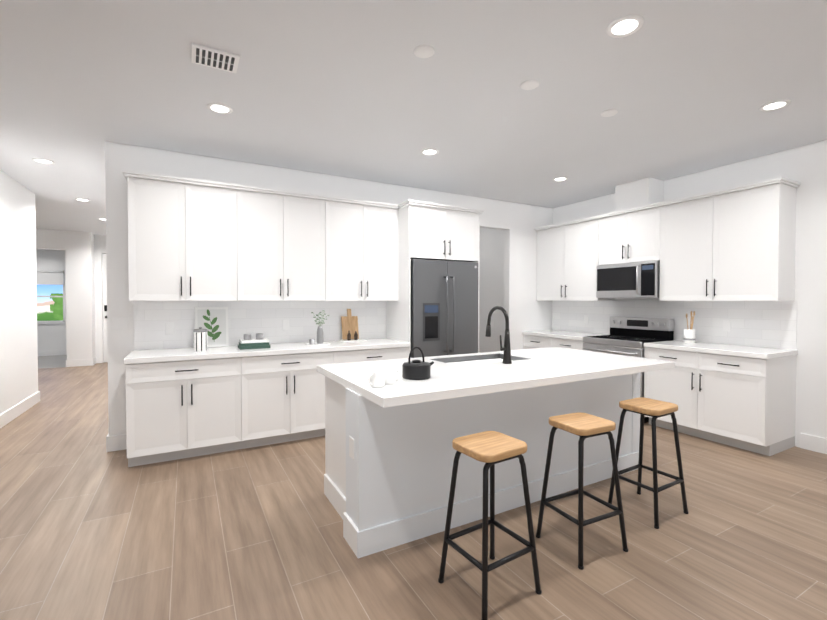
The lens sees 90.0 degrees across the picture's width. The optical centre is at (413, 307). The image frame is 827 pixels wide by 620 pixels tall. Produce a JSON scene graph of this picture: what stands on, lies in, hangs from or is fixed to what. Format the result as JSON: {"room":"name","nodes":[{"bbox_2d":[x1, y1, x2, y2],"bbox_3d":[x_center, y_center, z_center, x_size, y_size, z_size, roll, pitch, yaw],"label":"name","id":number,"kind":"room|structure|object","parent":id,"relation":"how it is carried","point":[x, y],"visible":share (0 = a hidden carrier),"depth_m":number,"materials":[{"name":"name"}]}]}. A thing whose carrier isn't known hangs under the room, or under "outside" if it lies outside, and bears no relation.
{"room":"kitchen","nodes":[
{"label":"kitchen","id":0,"kind":"room"},
{"bbox_2d":[0,170,37,413],"bbox_3d":[-4.155,-0.094,3.707,0.120,2.840,4.420,-1,1,-29],"label":"wall","id":1,"kind":"structure","parent":0,"point":[18,341],"depth_m":5.02,"materials":[{"name":"paint"}]},
{"bbox_2d":[0,391,39,427],"bbox_3d":[-4.096,1.256,3.763,0.016,0.140,4.420,-1,1,-29],"label":"baseboard","id":2,"kind":"structure","parent":1,"relation":"attached to","point":[13,412],"depth_m":4.98,"materials":[{"name":"white paint"}]},
{"bbox_2d":[36,229,64,249],"bbox_3d":[-7.701,-1.394,8.411,0.980,0.400,0.120,-1,1,-29],"label":"wall","id":3,"kind":"structure","parent":0,"point":[46,239],"depth_m":8.48,"materials":[{"name":"paint"}]},
{"bbox_2d":[36,249,66,350],"bbox_3d":[-8.879,-0.210,10.523,2.130,2.840,0.120,-1,1,-29],"label":"wall","id":4,"kind":"structure","parent":0,"point":[50,336],"depth_m":10.36,"materials":[{"name":"paint"}]},
{"bbox_2d":[36,270,65,323],"bbox_3d":[-9.318,-0.260,10.230,1.120,1.330,0.150,-1,1,-29],"label":"window","id":5,"kind":"structure","parent":4,"relation":"in","point":[47,277],"depth_m":10.33,"materials":[{"name":"white paint"}]},
{"bbox_2d":[65,231,95,359],"bbox_3d":[-7.136,-0.182,8.868,0.430,2.840,0.340,-1,1,-29],"label":"wall pier","id":6,"kind":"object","parent":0,"point":[80,294],"visible":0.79,"depth_m":8.73,"materials":[{"name":"paint"}]},
{"bbox_2d":[66,359,93,366],"bbox_3d":[-7.051,1.170,8.736,0.462,0.140,0.016,-1,1,-29],"label":"baseboard","id":7,"kind":"structure","parent":6,"relation":"attached to","point":[81,362],"depth_m":8.73,"materials":[{"name":"white paint"}]},
{"bbox_2d":[94,235,105,362],"bbox_3d":[-6.599,-0.192,9.426,1.050,2.840,0.120,-1,1,-29],"label":"wall","id":8,"kind":"structure","parent":0,"point":[97,242],"depth_m":9.14,"materials":[{"name":"paint"}]},
{"bbox_2d":[97,250,105,362],"bbox_3d":[-6.509,-0.026,9.401,1.060,2.510,0.015,-1,1,-29],"label":"door frame","id":9,"kind":"structure","parent":8,"relation":"attached to","point":[99,256],"depth_m":9.16,"materials":[{"name":"white paint"}]},
{"bbox_2d":[102,253,107,361],"bbox_3d":[-6.533,0.008,9.446,0.912,2.430,0.075,-1,1,-29],"label":"entry door","id":10,"kind":"structure","parent":8,"relation":"in","point":[104,287],"depth_m":9.24,"materials":[{"name":"white paint"}]},
{"bbox_2d":[105,141,552,435],"bbox_3d":[-0.281,-0.120,5.243,5.830,2.840,0.120,-1,1,-29],"label":"wall","id":11,"kind":"structure","parent":0,"point":[119,157],"depth_m":4.46,"materials":[{"name":"paint"}]},
{"bbox_2d":[106,434,126,451],"bbox_3d":[-2.724,1.254,3.846,0.212,0.140,0.016,-1,1,-29],"label":"baseboard","id":12,"kind":"structure","parent":11,"relation":"attached to","point":[116,442],"depth_m":3.82,"materials":[{"name":"white paint"}]},
{"bbox_2d":[126,174,237,301],"bbox_3d":[-2.166,-0.609,3.929,0.870,1.088,0.348,-1,1,-29],"label":"upper cabinet","id":13,"kind":"object","parent":11,"relation":"attached to","point":[183,233],"depth_m":3.76,"materials":[{"name":"white paint"}]},
{"bbox_2d":[238,186,325,301],"bbox_3d":[-1.403,-0.616,4.348,0.870,1.088,0.348,-1,1,-29],"label":"upper cabinet","id":14,"kind":"object","parent":11,"relation":"attached to","point":[266,262],"depth_m":4.19,"materials":[{"name":"white paint"}]},
{"bbox_2d":[326,198,401,301],"bbox_3d":[-0.641,-0.623,4.767,0.870,1.088,0.348,-1,1,-29],"label":"upper cabinet","id":15,"kind":"object","parent":11,"relation":"attached to","point":[362,264],"depth_m":4.61,"materials":[{"name":"white paint"}]},
{"bbox_2d":[398,202,477,265],"bbox_3d":[0.232,-0.871,5.095,0.940,0.605,0.608,-1,1,-29],"label":"upper cabinet","id":16,"kind":"object","parent":11,"relation":"attached to","point":[426,231],"depth_m":4.78,"materials":[{"name":"white paint"}]},
{"bbox_2d":[0,362,826,619],"bbox_3d":[-2.538,1.325,5.522,17.000,0.060,20.000,-1,1,-29],"label":"floor","id":17,"kind":"structure","parent":0,"point":[91,528],"depth_m":2.37,"materials":[{"name":"brown wood"}]},
{"bbox_2d":[38,355,66,368],"bbox_3d":[-9.771,1.239,8.620,5.310,0.006,2.400,-1,1,-29],"label":"floor carpet","id":18,"kind":"object","parent":17,"relation":"on","point":[56,361],"visible":0.4,"depth_m":9.37,"materials":[{"name":"grey carpet"}]},
{"bbox_2d":[126,358,241,466],"bbox_3d":[-2.100,0.886,3.837,0.870,0.875,0.618,-1,1,-29],"label":"base cabinet","id":19,"kind":"object","parent":17,"relation":"on","point":[175,410],"depth_m":3.56,"materials":[{"name":"white paint"}]},
{"bbox_2d":[123,338,409,365],"bbox_3d":[-1.340,0.419,4.238,2.622,0.045,0.633,-1,1,-29],"label":"countertop","id":20,"kind":"structure","parent":19,"relation":"on","point":[180,353],"depth_m":3.95,"materials":[{"name":"white stone"}]},
{"bbox_2d":[193,327,207,351],"bbox_3d":[-1.976,0.290,3.839,0.118,0.226,0.118,-1,1,-29],"label":"striped canister","id":21,"kind":"object","parent":20,"relation":"on","point":[200,340],"visible":1,"depth_m":3.79,"materials":[{"name":"white ceramic"}]},
{"bbox_2d":[195,307,228,346],"bbox_3d":[-2.028,0.197,4.160,0.300,0.399,0.074,-1,1,-29],"label":"framed print","id":22,"kind":"object","parent":20,"relation":"on","point":[213,321],"visible":0.94,"depth_m":4.16,"materials":[{"name":"white paper"}]},
{"bbox_2d":[238,333,270,349],"bbox_3d":[-1.579,0.329,4.092,0.280,0.140,0.200,-1,1,-29],"label":"tray","id":23,"kind":"object","parent":20,"relation":"on","point":[258,342],"visible":1,"depth_m":4.03,"materials":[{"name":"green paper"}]},
{"bbox_2d":[305,310,330,345],"bbox_3d":[-1.018,0.213,4.399,0.270,0.360,0.270,-1,1,-29],"label":"vase","id":24,"kind":"object","parent":20,"relation":"on","point":[320,338],"visible":1,"depth_m":4.40,"materials":[{"name":"white ceramic"}]},
{"bbox_2d":[339,309,366,341],"bbox_3d":[-0.715,0.201,4.802,0.280,0.371,0.220,-1,1,-29],"label":"cutting board","id":25,"kind":"object","parent":20,"relation":"on","point":[350,331],"visible":1,"depth_m":4.84,"materials":[{"name":"brown wood"}]},
{"bbox_2d":[242,350,333,448],"bbox_3d":[-1.338,0.879,4.256,0.870,0.875,0.618,-1,1,-29],"label":"base cabinet","id":26,"kind":"object","parent":17,"relation":"on","point":[283,395],"depth_m":3.96,"materials":[{"name":"white paint"}]},
{"bbox_2d":[334,346,409,363],"bbox_3d":[-0.576,0.872,4.675,0.870,0.875,0.618,-1,1,-29],"label":"base cabinet","id":27,"kind":"object","parent":17,"relation":"on","point":[399,352],"depth_m":4.38,"materials":[{"name":"white paint"}]},
{"bbox_2d":[411,259,477,357],"bbox_3d":[0.266,0.378,5.055,0.900,1.850,0.712,-1,1,-29],"label":"fridge","id":28,"kind":"object","parent":17,"relation":"on","point":[444,307],"visible":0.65,"depth_m":4.77,"materials":[{"name":"grey metal"}]},
{"bbox_2d":[438,431,541,619],"bbox_3d":[0.365,1.001,2.000,0.373,0.710,0.343,-1,1,-33],"label":"stool","id":29,"kind":"object","parent":17,"relation":"on","point":[490,449],"visible":1,"depth_m":1.96,"materials":[{"name":"black metal"}]},
{"bbox_2d":[317,306,674,557],"bbox_3d":[0.649,0.663,3.086,2.502,1.348,1.160,-1,1,-29],"label":"kitchen island","id":30,"kind":"object","parent":17,"relation":"on","point":[390,452],"visible":0.96,"depth_m":2.62,"materials":[{"name":"white paint"}]},
{"bbox_2d":[368,369,384,386],"bbox_3d":[-0.206,0.388,2.257,0.106,0.085,0.082,-1,1,-29],"label":"mug","id":31,"kind":"object","parent":30,"relation":"on","point":[376,378],"visible":1,"depth_m":2.23,"materials":[{"name":"white ceramic"}]},
{"bbox_2d":[382,367,401,384],"bbox_3d":[-0.128,0.386,2.346,0.101,0.085,0.082,-1,1,-29],"label":"mug","id":32,"kind":"object","parent":30,"relation":"on","point":[390,375],"visible":0.92,"depth_m":2.31,"materials":[{"name":"white ceramic"}]},
{"bbox_2d":[402,346,433,379],"bbox_3d":[0.034,0.331,2.525,0.209,0.190,0.172,-1,1,-29],"label":"kettle","id":33,"kind":"object","parent":30,"relation":"on","point":[416,369],"visible":1,"depth_m":2.46,"materials":[{"name":"black metal"}]},
{"bbox_2d":[485,306,511,363],"bbox_3d":[0.632,0.202,3.166,0.104,0.428,0.278,-1,1,-29],"label":"faucet","id":34,"kind":"object","parent":30,"relation":"on","point":[507,350],"depth_m":3.07,"materials":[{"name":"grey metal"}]},
{"bbox_2d":[522,333,549,348],"bbox_3d":[2.058,0.847,6.161,0.618,0.875,0.546,-1,1,-29],"label":"base cabinet","id":35,"kind":"object","parent":17,"relation":"on","point":[528,342],"depth_m":6.03,"materials":[{"name":"white paint"}]},
{"bbox_2d":[526,329,609,340],"bbox_3d":[2.181,0.391,5.913,0.633,0.045,1.086,-1,1,-29],"label":"countertop","id":36,"kind":"structure","parent":35,"relation":"on","point":[562,333],"depth_m":5.79,"materials":[{"name":"white stone"}]},
{"bbox_2d":[550,337,583,349],"bbox_3d":[2.320,0.855,5.686,0.618,0.875,0.540,-1,1,-29],"label":"base cabinet","id":37,"kind":"object","parent":17,"relation":"on","point":[554,341],"depth_m":5.55,"materials":[{"name":"white paint"}]},
{"bbox_2d":[536,412,627,569],"bbox_3d":[0.956,0.995,2.358,0.373,0.710,0.343,0,1,-26],"label":"stool","id":38,"kind":"object","parent":17,"relation":"on","point":[583,426],"visible":1,"depth_m":2.29,"materials":[{"name":"black metal"}]},
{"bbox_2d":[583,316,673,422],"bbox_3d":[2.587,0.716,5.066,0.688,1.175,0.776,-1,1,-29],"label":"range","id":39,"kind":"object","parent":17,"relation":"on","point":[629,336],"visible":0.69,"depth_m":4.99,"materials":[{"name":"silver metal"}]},
{"bbox_2d":[608,397,688,528],"bbox_3d":[1.554,0.988,2.744,0.373,0.710,0.343,-1,1,-31],"label":"stool","id":40,"kind":"object","parent":17,"relation":"on","point":[654,409],"visible":0.98,"depth_m":2.70,"materials":[{"name":"black metal"}]},
{"bbox_2d":[644,349,795,455],"bbox_3d":[3.100,0.879,4.266,0.618,0.875,1.100,-1,1,-29],"label":"base cabinet","id":41,"kind":"object","parent":17,"relation":"on","point":[746,403],"depth_m":3.90,"materials":[{"name":"white paint"}]},
{"bbox_2d":[644,341,797,360],"bbox_3d":[3.096,0.419,4.250,0.633,0.045,1.112,-1,1,-29],"label":"countertop","id":42,"kind":"structure","parent":41,"relation":"on","point":[760,351],"depth_m":4.04,"materials":[{"name":"white stone"}]},
{"bbox_2d":[683,311,695,342],"bbox_3d":[3.068,0.214,4.591,0.131,0.353,0.113,-1,1,-29],"label":"utensil crock","id":43,"kind":"object","parent":42,"relation":"on","point":[690,335],"visible":1,"depth_m":4.55,"materials":[{"name":"white ceramic"}]},
{"bbox_2d":[0,0,826,234],"bbox_3d":[-2.538,-1.588,5.472,17.000,0.112,20.000,-1,1,-29],"label":"ceiling","id":44,"kind":"structure","parent":0,"point":[356,89],"depth_m":2.86,"materials":[{"name":"paint"}]},
{"bbox_2d":[32,158,54,163],"bbox_3d":[-3.844,-1.521,4.299,0.180,0.006,0.180,-1,1,-29],"label":"recessed light","id":45,"kind":"object","parent":44,"relation":"in","point":[44,161],"visible":0.98,"depth_m":4.30,"materials":[{"name":"white paint"}]},
{"bbox_2d":[75,198,89,201],"bbox_3d":[-4.768,-1.549,5.959,0.180,0.006,0.180,-1,1,-29],"label":"recessed light","id":46,"kind":"object","parent":44,"relation":"in","point":[81,199],"visible":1,"depth_m":5.93,"materials":[{"name":"white paint"}]},
{"bbox_2d":[191,43,239,72],"bbox_3d":[-1.185,-1.485,2.474,0.250,0.013,0.200,-1,1,-29],"label":"ceiling vent","id":47,"kind":"object","parent":44,"relation":"in","point":[214,58],"visible":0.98,"depth_m":2.46,"materials":[{"name":"white metal"}]},
{"bbox_2d":[207,103,232,113],"bbox_3d":[-1.461,-1.501,3.121,0.180,0.006,0.180,-1,1,-29],"label":"recessed light","id":48,"kind":"object","parent":44,"relation":"in","point":[219,108],"visible":1,"depth_m":3.12,"materials":[{"name":"white paint"}]},
{"bbox_2d":[421,148,438,154],"bbox_3d":[0.159,-1.516,4.035,0.180,0.006,0.180,-1,1,-29],"label":"recessed light","id":49,"kind":"object","parent":44,"relation":"in","point":[429,151],"visible":1,"depth_m":4.01,"materials":[{"name":"white paint"}]},
{"bbox_2d":[553,177,567,180],"bbox_3d":[1.753,-1.532,4.934,0.180,0.006,0.180,-1,1,-29],"label":"recessed light","id":50,"kind":"object","parent":44,"relation":"in","point":[560,178],"visible":1,"depth_m":4.92,"materials":[{"name":"white paint"}]},
{"bbox_2d":[606,15,643,37],"bbox_3d":[1.117,-1.485,2.188,0.180,0.006,0.180,-1,1,-29],"label":"recessed light","id":51,"kind":"object","parent":44,"relation":"in","point":[624,26],"visible":1,"depth_m":2.18,"materials":[{"name":"white paint"}]},
{"bbox_2d":[759,99,790,110],"bbox_3d":[2.685,-1.500,3.073,0.180,0.006,0.180,-1,1,-29],"label":"recessed light","id":52,"kind":"object","parent":44,"relation":"in","point":[774,105],"visible":1,"depth_m":3.07,"materials":[{"name":"white paint"}]},
{"bbox_2d":[479,228,503,352],"bbox_3d":[1.176,-0.149,6.940,0.120,2.840,1.450,-1,1,-29],"label":"wall","id":53,"kind":"structure","parent":0,"point":[491,268],"depth_m":6.67,"materials":[{"name":"paint"}]},
{"bbox_2d":[615,177,663,210],"bbox_3d":[2.792,-1.373,5.122,0.300,0.330,0.433,-1,1,-29],"label":"cover","id":54,"kind":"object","parent":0,"point":[643,191],"depth_m":4.98,"materials":[{"name":"paint"}]},
{"bbox_2d":[553,140,826,446],"bbox_3d":[4.328,-0.078,2.785,0.120,2.840,8.630,-1,1,-29],"label":"wall","id":55,"kind":"structure","parent":0,"point":[805,166],"depth_m":3.88,"materials":[{"name":"paint"}]},
{"bbox_2d":[535,217,597,300],"bbox_3d":[2.306,-0.644,5.964,0.348,1.088,1.086,-1,1,-29],"label":"upper cabinet","id":56,"kind":"object","parent":55,"relation":"attached to","point":[567,253],"depth_m":5.84,"materials":[{"name":"white paint"}]},
{"bbox_2d":[590,257,657,300],"bbox_3d":[2.718,-0.330,5.120,0.445,0.429,0.780,-1,1,-29],"label":"microwave","id":57,"kind":"object","parent":55,"relation":"attached to","point":[612,279],"depth_m":5.02,"materials":[{"name":"silver metal"}]},
{"bbox_2d":[598,205,661,264],"bbox_3d":[2.761,-0.861,5.134,0.348,0.625,0.800,-1,1,-29],"label":"upper cabinet","id":58,"kind":"object","parent":55,"relation":"attached to","point":[631,234],"depth_m":5.00,"materials":[{"name":"white paint"}]},
{"bbox_2d":[723,320,730,330],"bbox_3d":[3.349,0.197,4.420,0.006,0.115,0.070,-1,1,-29],"label":"electrical outlet","id":59,"kind":"object","parent":55,"relation":"attached to","point":[726,325],"visible":1,"depth_m":4.42,"materials":[{"name":"white plastic"}]},
{"bbox_2d":[658,177,797,300],"bbox_3d":[3.214,-0.616,4.314,0.348,1.088,1.080,-1,1,-29],"label":"upper cabinet","id":60,"kind":"object","parent":55,"relation":"attached to","point":[713,260],"depth_m":4.09,"materials":[{"name":"white paint"}]},
{"bbox_2d":[800,433,826,453],"bbox_3d":[4.999,1.295,1.448,0.016,0.140,5.600,-1,1,-29],"label":"baseboard","id":61,"kind":"structure","parent":55,"relation":"attached to","point":[813,443],"depth_m":3.81,"materials":[{"name":"white paint"}]},
{"bbox_3d":[-11.697,-0.184,8.974,4.300,2.840,0.120,-1,1,-29],"label":"wall","id":62,"kind":"structure","parent":0,"visible":0},
{"bbox_2d":[38,350,66,355],"bbox_3d":[-10.783,1.159,9.422,6.310,0.140,0.016,-1,1,-29],"label":"baseboard","id":63,"kind":"structure","parent":62,"relation":"attached to","point":[52,352],"depth_m":10.37,"materials":[{"name":"white paint"}]},
{"label":"outside","id":64,"kind":"structure","parent":0,"visible":0},
{"bbox_2d":[37,285,62,320],"bbox_3d":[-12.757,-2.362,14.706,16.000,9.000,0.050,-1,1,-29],"label":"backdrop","id":65,"kind":"structure","parent":64,"point":[49,308],"depth_m":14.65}
]}

